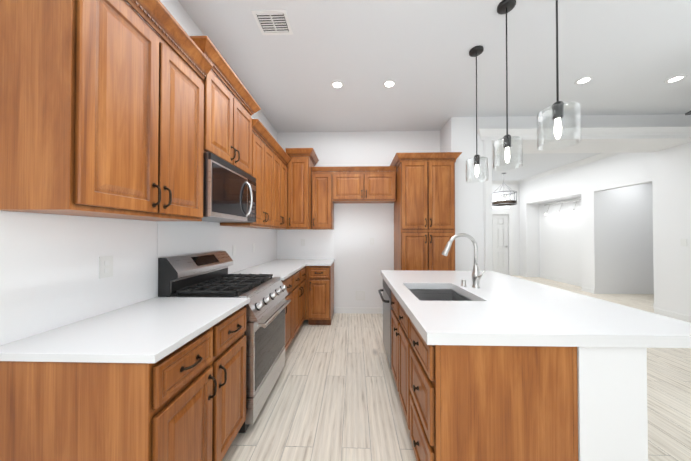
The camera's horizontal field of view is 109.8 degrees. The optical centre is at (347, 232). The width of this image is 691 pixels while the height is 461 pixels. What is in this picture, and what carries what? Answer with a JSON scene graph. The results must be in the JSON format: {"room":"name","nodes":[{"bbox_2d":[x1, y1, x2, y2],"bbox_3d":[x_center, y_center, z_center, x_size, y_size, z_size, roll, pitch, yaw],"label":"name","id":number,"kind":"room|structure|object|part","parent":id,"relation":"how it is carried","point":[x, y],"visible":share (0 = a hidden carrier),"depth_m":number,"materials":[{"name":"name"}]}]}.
{"room":"kitchen","nodes":[
{"label":"kitchen","id":0,"kind":"room"},
{"bbox_2d":[11,0,266,227],"bbox_3d":[-1.368,-0.210,0.734,0.120,3.095,6.870,0,-1,2],"label":"wall","id":1,"kind":"structure","parent":0,"point":[174,7],"depth_m":1.91,"materials":[{"name":"white paint"}]},
{"bbox_2d":[99,255,112,278],"bbox_3d":[-1.282,0.183,1.292,0.006,0.114,0.070,0,-1,2],"label":"electrical outlet plate","id":2,"kind":"object","parent":1,"relation":"attached to","point":[105,266],"depth_m":1.29,"materials":[{"name":"white plastic"}]},
{"bbox_2d":[0,0,212,220],"bbox_3d":[-1.102,-0.602,1.217,0.379,1.050,0.827,0,-1,2],"label":"upper cabinet","id":3,"kind":"object","parent":1,"relation":"attached to","point":[101,108],"visible":1,"depth_m":0.97,"materials":[{"name":"brown wood"}]},
{"bbox_2d":[0,211,275,345],"bbox_3d":[-1.255,0.175,2.514,0.005,0.532,3.314,0,-1,2],"label":"backsplash","id":4,"kind":"structure","parent":1,"relation":"attached to","point":[49,273],"depth_m":1.19,"materials":[{"name":"white paint"}]},
{"bbox_2d":[186,36,260,175],"bbox_3d":[-1.080,-0.896,2.014,0.379,0.725,0.904,0,-1,2],"label":"upper cabinet","id":5,"kind":"object","parent":1,"relation":"attached to","point":[227,127],"visible":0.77,"depth_m":1.89,"materials":[{"name":"brown wood"}]},
{"bbox_2d":[202,152,255,222],"bbox_3d":[-1.056,-0.315,2.007,0.426,0.432,0.754,0,-1,2],"label":"microwave","id":6,"kind":"object","parent":5,"relation":"attached to","point":[229,192],"visible":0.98,"depth_m":1.84,"materials":[{"name":"silver metal"}]},
{"bbox_2d":[220,119,290,228],"bbox_3d":[-1.053,-0.583,3.013,0.379,1.050,1.245,0,-1,2],"label":"upper cabinet","id":7,"kind":"object","parent":1,"relation":"attached to","point":[269,170],"visible":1,"depth_m":2.83,"materials":[{"name":"brown wood"}]},
{"bbox_2d":[178,0,690,180],"bbox_3d":[3.571,-1.787,2.662,10.050,0.100,11.360,0,-1,2],"label":"ceiling","id":8,"kind":"structure","parent":0,"point":[631,57],"depth_m":2.46,"materials":[{"name":"white paint"}]},
{"bbox_2d":[251,9,292,34],"bbox_3d":[-0.618,-1.739,2.020,0.270,0.008,0.230,0,-1,2],"label":"ceiling vent","id":9,"kind":"object","parent":8,"relation":"in","point":[273,22],"visible":1,"depth_m":2.01,"materials":[{"name":"white metal"}]},
{"bbox_2d":[331,80,343,88],"bbox_3d":[-0.120,-1.731,2.852,0.156,0.008,0.156,0,-1,2],"label":"recessed light","id":10,"kind":"object","parent":8,"relation":"in","point":[336,84],"visible":1,"depth_m":2.84,"materials":[{"name":"white plastic"}]},
{"bbox_2d":[383,80,395,87],"bbox_3d":[0.490,-1.731,2.835,0.156,0.008,0.156,0,-1,2],"label":"recessed light","id":11,"kind":"object","parent":8,"relation":"in","point":[389,83],"visible":1,"depth_m":2.82,"materials":[{"name":"white plastic"}]},
{"bbox_2d":[466,45,488,182],"bbox_3d":[1.231,-1.115,2.318,0.192,1.250,0.192,0,-1,2],"label":"pendant light","id":12,"kind":"object","parent":8,"relation":"hanging from","point":[475,51],"visible":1,"depth_m":2.30,"materials":[{"name":"clear glass"}]},
{"bbox_2d":[492,173,516,205],"bbox_3d":[4.473,-1.232,6.954,0.621,0.916,0.621,0,-1,2],"label":"chandelier","id":13,"kind":"object","parent":8,"relation":"hanging from","point":[510,202],"visible":0.92,"depth_m":6.86,"materials":[{"name":"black metal"}]},
{"bbox_2d":[493,0,522,170],"bbox_3d":[1.219,-1.120,1.859,0.192,1.250,0.192,0,-1,2],"label":"pendant light","id":14,"kind":"object","parent":8,"relation":"hanging from","point":[505,6],"visible":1,"depth_m":1.85,"materials":[{"name":"clear glass"}]},
{"bbox_2d":[537,0,580,150],"bbox_3d":[1.206,-1.125,1.399,0.192,1.250,0.192,0,-1,2],"label":"pendant light","id":15,"kind":"object","parent":8,"relation":"hanging from","point":[557,109],"visible":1,"depth_m":1.38,"materials":[{"name":"clear glass"}]},
{"bbox_2d":[575,76,593,84],"bbox_3d":[2.699,-1.731,2.775,0.156,0.008,0.156,0,-1,2],"label":"recessed light","id":16,"kind":"object","parent":8,"relation":"in","point":[583,80],"visible":1,"depth_m":2.77,"materials":[{"name":"white plastic"}]},
{"bbox_2d":[664,74,686,82],"bbox_3d":[3.709,-1.732,2.748,0.156,0.008,0.156,0,-1,2],"label":"recessed light","id":17,"kind":"object","parent":8,"relation":"in","point":[675,78],"visible":1,"depth_m":2.73,"materials":[{"name":"white plastic"}]},
{"bbox_2d":[222,275,690,460],"bbox_3d":[3.571,1.408,2.628,10.050,0.100,11.360,0,-1,2],"label":"floor","id":18,"kind":"structure","parent":0,"point":[333,395],"depth_m":1.94,"materials":[{"name":"beige wood"}]},
{"bbox_2d":[0,306,245,460],"bbox_3d":[-0.962,0.900,1.231,0.658,0.885,0.750,0,-1,2],"label":"base cabinet","id":19,"kind":"object","parent":18,"relation":"on","point":[186,401],"visible":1,"depth_m":0.86,"materials":[{"name":"brown wood"}]},
{"bbox_2d":[0,297,249,362],"bbox_3d":[-0.973,0.443,1.231,0.638,0.030,0.768,0,-1,2],"label":"countertop","id":20,"kind":"structure","parent":19,"relation":"on","point":[154,330],"depth_m":1.02,"materials":[{"name":"white stone"}]},
{"bbox_2d":[158,251,290,432],"bbox_3d":[-0.904,0.763,1.991,0.718,1.175,0.750,0,-1,2],"label":"range","id":21,"kind":"object","parent":18,"relation":"on","point":[205,274],"visible":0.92,"depth_m":1.79,"materials":[{"name":"silver metal"}]},
{"bbox_2d":[281,275,292,351],"bbox_3d":[-0.943,0.915,2.585,0.622,0.884,0.420,0,-1,2],"label":"base cabinet","id":22,"kind":"object","parent":18,"relation":"on","point":[288,281],"depth_m":2.63,"materials":[{"name":"brown wood"}]},
{"bbox_2d":[293,268,305,337],"bbox_3d":[-0.927,0.921,3.166,0.622,0.884,0.741,0,-1,2],"label":"base cabinet","id":23,"kind":"object","parent":18,"relation":"on","point":[295,307],"depth_m":3.11,"materials":[{"name":"brown wood"}]},
{"bbox_2d":[231,259,307,279],"bbox_3d":[-0.917,0.464,3.268,0.640,0.030,1.781,0,-1,2],"label":"countertop","id":24,"kind":"structure","parent":23,"relation":"on","point":[282,268],"depth_m":2.99,"materials":[{"name":"white stone"}]},
{"bbox_2d":[304,262,333,324],"bbox_3d":[-0.428,0.928,3.800,0.380,0.885,0.678,0,-1,2],"label":"base cabinet","id":25,"kind":"object","parent":18,"relation":"on","point":[319,295],"visible":0.94,"depth_m":3.50,"materials":[{"name":"brown wood"}]},
{"bbox_2d":[308,259,334,265],"bbox_3d":[-0.395,0.470,3.808,0.333,0.030,0.673,0,-1,2],"label":"countertop","id":26,"kind":"structure","parent":25,"relation":"on","point":[311,262],"depth_m":3.64,"materials":[{"name":"white stone"}]},
{"bbox_2d":[390,152,461,270],"bbox_3d":[1.166,0.120,3.770,0.924,2.500,0.669,0,-1,2],"label":"pantry cabinet","id":27,"kind":"object","parent":18,"relation":"on","point":[424,217],"visible":0.77,"depth_m":3.50,"materials":[{"name":"brown wood"}]},
{"bbox_2d":[378,273,647,460],"bbox_3d":[0.803,0.918,1.913,0.966,0.865,1.760,0,-1,2],"label":"kitchen island","id":28,"kind":"object","parent":18,"relation":"on","point":[484,365],"depth_m":1.04,"materials":[{"name":"brown wood"}]},
{"bbox_2d":[378,279,392,368],"bbox_3d":[0.667,0.890,2.485,0.664,0.733,0.581,0,-1,2],"label":"dishwasher","id":29,"kind":"object","parent":28,"relation":"in","point":[386,298],"depth_m":2.39,"materials":[{"name":"silver metal"}]},
{"bbox_2d":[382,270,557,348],"bbox_3d":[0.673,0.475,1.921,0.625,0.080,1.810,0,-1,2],"label":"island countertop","id":30,"kind":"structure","parent":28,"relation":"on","point":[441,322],"depth_m":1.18,"materials":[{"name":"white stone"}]},
{"bbox_2d":[409,289,471,300],"bbox_3d":[0.673,0.593,1.802,0.474,0.215,0.607,0,-1,2],"label":"sink","id":31,"kind":"object","parent":30,"relation":"in","point":[422,294],"depth_m":2.08,"materials":[{"name":"silver metal"}]},
{"bbox_2d":[426,269,690,348],"bbox_3d":[1.261,0.460,1.906,0.748,0.050,1.810,0,-1,2],"label":"island countertop","id":32,"kind":"structure","parent":28,"relation":"on","point":[580,321],"depth_m":1.25,"materials":[{"name":"white stone"}]},
{"bbox_2d":[442,233,485,287],"bbox_3d":[0.898,0.221,1.915,0.307,0.429,0.158,0,-1,2],"label":"faucet","id":33,"kind":"object","parent":32,"relation":"on","point":[476,276],"depth_m":1.91,"materials":[{"name":"silver metal"}]},
{"bbox_3d":[1.147,0.918,1.904,0.278,0.864,1.760,0,-1,2],"label":"support post","id":34,"kind":"part","parent":28,"relation":"part of","materials":[{"name":"white paint"}]},
{"bbox_2d":[267,114,690,315],"bbox_3d":[2.905,-0.176,3.894,8.490,3.095,0.600,0,-1,2],"label":"wall","id":35,"kind":"structure","parent":0,"point":[624,227],"depth_m":4.14,"materials":[{"name":"white paint"}]},
{"bbox_2d":[276,148,318,229],"bbox_3d":[-0.860,-0.644,3.873,0.719,1.190,0.589,0,-1,2],"label":"upper cabinet","id":36,"kind":"object","parent":35,"relation":"attached to","point":[300,164],"visible":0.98,"depth_m":3.63,"materials":[{"name":"brown wood"}]},
{"bbox_2d":[276,230,333,258],"bbox_3d":[-0.704,0.207,4.153,0.956,0.504,0.005,0,-1,2],"label":"backsplash","id":37,"kind":"structure","parent":35,"relation":"attached to","point":[319,244],"depth_m":4.15,"materials":[{"name":"white"}]},
{"bbox_2d":[311,167,334,229],"bbox_3d":[-0.403,-0.535,3.986,0.328,0.976,0.337,0,-1,2],"label":"upper cabinet","id":38,"kind":"object","parent":35,"relation":"attached to","point":[322,208],"depth_m":3.82,"materials":[{"name":"brown wood"}]},
{"bbox_2d":[334,307,382,313],"bbox_3d":[0.278,1.324,4.112,1.005,0.100,0.014,0,-1,2],"label":"baseboard","id":39,"kind":"structure","parent":35,"relation":"attached to","point":[379,310],"depth_m":4.11,"materials":[{"name":"white"}]},
{"bbox_2d":[331,166,395,202],"bbox_3d":[0.262,-0.758,3.970,1.004,0.530,0.337,0,-1,2],"label":"upper cabinet","id":40,"kind":"object","parent":35,"relation":"attached to","point":[361,184],"depth_m":3.81,"materials":[{"name":"brown wood"}]},
{"bbox_2d":[492,193,508,207],"bbox_3d":[4.878,-1.029,8.046,0.910,0.510,0.030,0,-1,2],"label":"transom window","id":41,"kind":"structure","parent":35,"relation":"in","point":[503,197],"depth_m":8.05,"materials":[{"name":"white paint"}]},
{"bbox_2d":[492,210,512,275],"bbox_3d":[4.878,0.351,8.006,1.070,2.130,0.100,0,-1,2],"label":"door","id":42,"kind":"structure","parent":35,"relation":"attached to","point":[502,228],"depth_m":8.01,"materials":[{"name":"white wood"}]},
{"bbox_2d":[492,181,517,184],"bbox_3d":[3.781,-1.625,7.994,3.540,0.110,0.085,0,-1,2],"label":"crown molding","id":43,"kind":"structure","parent":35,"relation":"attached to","point":[493,182],"depth_m":7.96,"materials":[{"name":"white paint"}]},
{"bbox_2d":[539,274,581,286],"bbox_3d":[6.001,1.352,6.699,0.014,0.100,1.850,0,-1,2],"label":"baseboard","id":44,"kind":"structure","parent":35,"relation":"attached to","point":[540,275],"depth_m":6.81,"materials":[{"name":"white wood"}]},
{"bbox_2d":[544,199,580,214],"bbox_3d":[5.886,-0.676,6.734,0.242,0.344,1.350,0,-1,2],"label":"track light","id":45,"kind":"object","parent":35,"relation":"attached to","point":[561,205],"visible":1,"depth_m":6.69,"materials":[{"name":"silver metal"}]},
{"bbox_2d":[518,153,620,183],"bbox_3d":[5.546,-1.645,6.064,0.085,0.110,3.850,0,-1,2],"label":"crown molding","id":46,"kind":"structure","parent":35,"relation":"attached to","point":[600,156],"depth_m":6.03,"materials":[{"name":"white paint"}]},
{"bbox_2d":[477,126,690,270],"bbox_3d":[3.674,-0.074,3.829,3.490,2.890,0.685,0,-1,2],"label":"door frame","id":47,"kind":"structure","parent":35,"relation":"attached to","point":[488,136],"depth_m":3.56,"materials":[{"name":"white paint"}]},
{"bbox_2d":[581,286,594,293],"bbox_3d":[5.572,1.340,5.631,0.014,0.100,0.310,0,-1,2],"label":"baseboard","id":48,"kind":"structure","parent":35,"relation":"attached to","point":[585,289],"depth_m":5.61,"materials":[{"name":"white wood"}]},
{"bbox_2d":[653,307,690,322],"bbox_3d":[5.192,1.321,3.815,0.014,0.100,0.600,0,-1,2],"label":"baseboard","id":49,"kind":"structure","parent":35,"relation":"attached to","point":[686,318],"depth_m":3.88,"materials":[{"name":"white"}]},
{"bbox_2d":[681,239,686,246],"bbox_3d":[5.193,0.159,3.752,0.006,0.120,0.070,0,-1,2],"label":"electrical outlet plate","id":50,"kind":"object","parent":35,"relation":"attached to","point":[683,241],"depth_m":3.74,"materials":[{"name":"white plastic"}]}
]}

